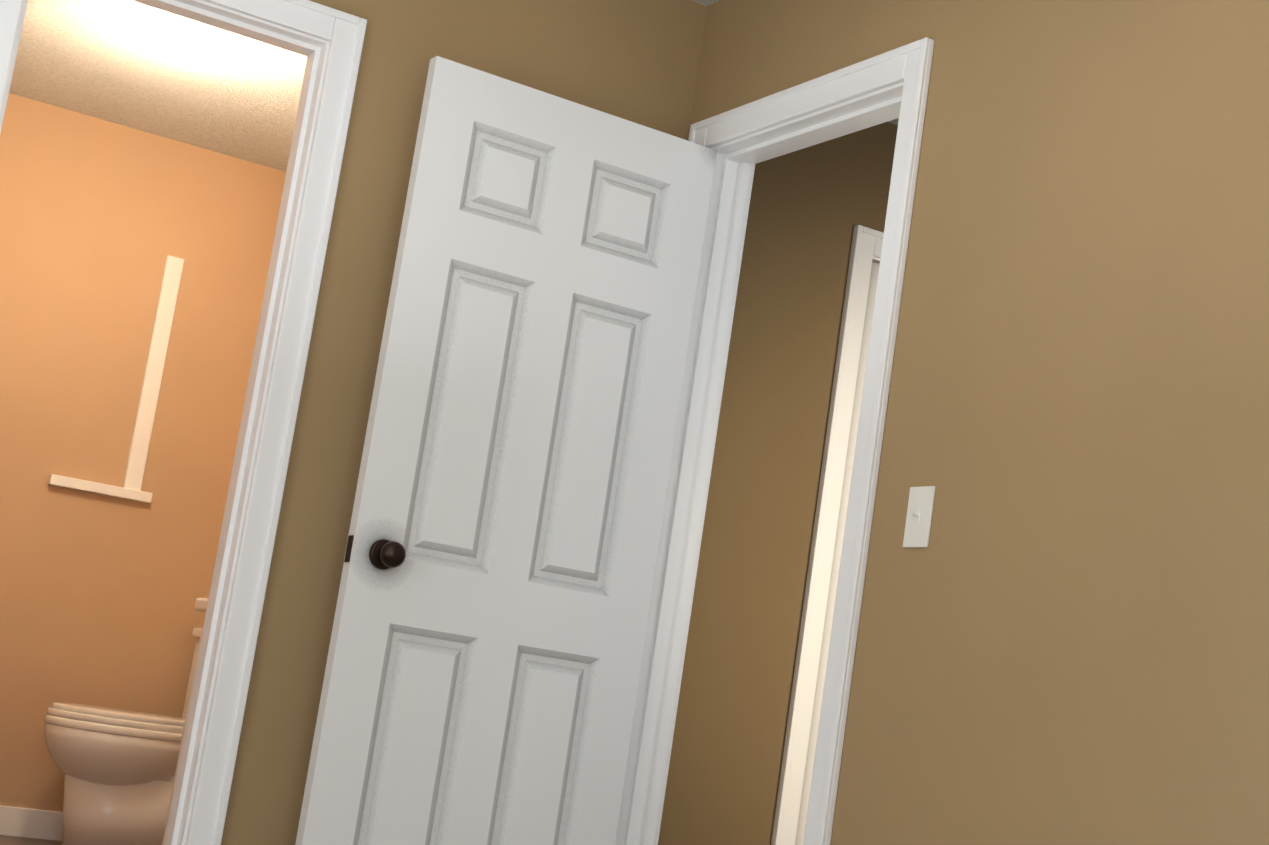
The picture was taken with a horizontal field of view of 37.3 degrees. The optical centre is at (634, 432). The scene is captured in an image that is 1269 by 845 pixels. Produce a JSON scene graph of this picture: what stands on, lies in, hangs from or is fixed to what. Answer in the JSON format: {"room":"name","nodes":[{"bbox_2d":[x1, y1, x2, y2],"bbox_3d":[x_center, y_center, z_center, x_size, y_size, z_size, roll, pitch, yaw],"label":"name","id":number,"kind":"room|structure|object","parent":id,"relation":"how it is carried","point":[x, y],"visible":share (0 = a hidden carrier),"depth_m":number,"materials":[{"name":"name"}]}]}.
{"room":"bedroom","nodes":[
{"label":"bedroom","id":0,"kind":"room"},
{"bbox_2d":[0,835,61,844],"bbox_3d":[-1.676,1.244,5.057,1.975,0.060,2.660,13,-10,-29],"label":"floor","id":1,"kind":"structure","parent":0,"point":[8,840],"depth_m":6.15,"materials":[{"name":"beige tile"}]},
{"bbox_2d":[44,627,202,844],"bbox_3d":[-1.585,1.005,6.182,0.704,0.770,0.470,13,-10,-29],"label":"toilet","id":2,"kind":"object","parent":1,"relation":"on","point":[117,767],"visible":0.5,"depth_m":6.00,"materials":[{"name":"white ceramic"}]},
{"bbox_2d":[162,598,208,844],"bbox_3d":[-0.877,0.845,5.139,0.582,0.980,0.810,13,-10,-29],"label":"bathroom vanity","id":3,"kind":"object","parent":1,"relation":"on","point":[201,604],"visible":0.02,"depth_m":5.32,"materials":[{"name":"white wood"}]},
{"bbox_2d":[0,93,285,811],"bbox_3d":[-2.131,0.094,6.340,1.860,2.440,0.120,13,-10,-29],"label":"wall","id":4,"kind":"structure","parent":0,"point":[101,220],"depth_m":6.47,"materials":[{"name":"paint"}]},
{"bbox_2d":[0,805,62,840],"bbox_3d":[-2.275,1.235,6.103,1.846,0.095,0.014,13,-10,-29],"label":"baseboard","id":5,"kind":"structure","parent":4,"relation":"attached to","point":[30,823],"depth_m":6.24,"materials":[{"name":"white wood"}]},
{"bbox_2d":[48,255,183,502],"bbox_3d":[-1.761,-0.214,6.489,0.350,0.865,0.030,13,-10,-29],"label":"trim","id":6,"kind":"structure","parent":4,"relation":"in","point":[130,489],"depth_m":6.52,"materials":[{"name":"white wood"}]},
{"bbox_2d":[9,0,898,171],"bbox_3d":[-0.012,-1.349,3.252,5.510,0.080,7.740,13,-10,-29],"label":"ceiling","id":7,"kind":"structure","parent":0,"point":[145,68],"depth_m":5.92,"materials":[{"name":"white paint"}]},
{"bbox_2d":[221,0,706,844],"bbox_3d":[-1.590,-0.234,3.660,3.670,2.440,0.120,13,-10,-29],"label":"wall","id":8,"kind":"structure","parent":0,"point":[633,60],"depth_m":4.18,"materials":[{"name":"beige paint"}]},
{"bbox_2d":[0,0,366,844],"bbox_3d":[-1.091,0.035,3.851,0.789,2.113,0.020,13,-10,-29],"label":"door frame","id":9,"kind":"structure","parent":8,"relation":"attached to","point":[344,34],"depth_m":4.04,"materials":[{"name":"white wood"}]},
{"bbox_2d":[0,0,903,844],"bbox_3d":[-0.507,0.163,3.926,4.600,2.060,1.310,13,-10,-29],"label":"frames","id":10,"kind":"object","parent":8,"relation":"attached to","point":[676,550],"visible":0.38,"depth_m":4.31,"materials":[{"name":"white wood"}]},
{"bbox_2d":[295,56,716,844],"bbox_3d":[-0.269,0.242,4.155,0.756,2.020,0.179,13,-10,-29],"label":"bedroom door","id":11,"kind":"structure","parent":8,"relation":"in","point":[487,636],"depth_m":4.15,"materials":[{"name":"white wood"}]},
{"bbox_2d":[658,122,897,844],"bbox_3d":[0.654,0.350,5.284,1.720,2.440,0.120,13,-10,-29],"label":"wall","id":12,"kind":"structure","parent":0,"point":[810,207],"depth_m":5.05,"materials":[{"name":"paint"}]},
{"bbox_2d":[795,262,879,844],"bbox_3d":[0.847,0.583,5.293,0.752,2.020,0.107,13,-10,-29],"label":"hall door","id":13,"kind":"structure","parent":12,"relation":"in","point":[803,810],"depth_m":5.16,"materials":[{"name":"white wood"}]},
{"bbox_2d":[687,0,1268,844],"bbox_3d":[0.633,0.080,3.537,0.120,2.440,7.740,13,-10,-29],"label":"wall","id":14,"kind":"structure","parent":0,"point":[1063,632],"depth_m":3.25,"materials":[{"name":"beige paint"}]},
{"bbox_2d":[654,37,933,844],"bbox_3d":[0.218,0.261,4.042,0.020,2.113,0.899,13,-10,-29],"label":"door frame","id":15,"kind":"structure","parent":14,"relation":"attached to","point":[911,63],"depth_m":3.99,"materials":[{"name":"white wood"}]},
{"bbox_2d":[903,486,935,547],"bbox_3d":[0.531,0.158,3.541,0.018,0.117,0.072,13,-10,-29],"label":"light switch","id":16,"kind":"object","parent":14,"relation":"attached to","point":[919,517],"visible":1,"depth_m":3.54,"materials":[{"name":"white plastic"}]}
]}

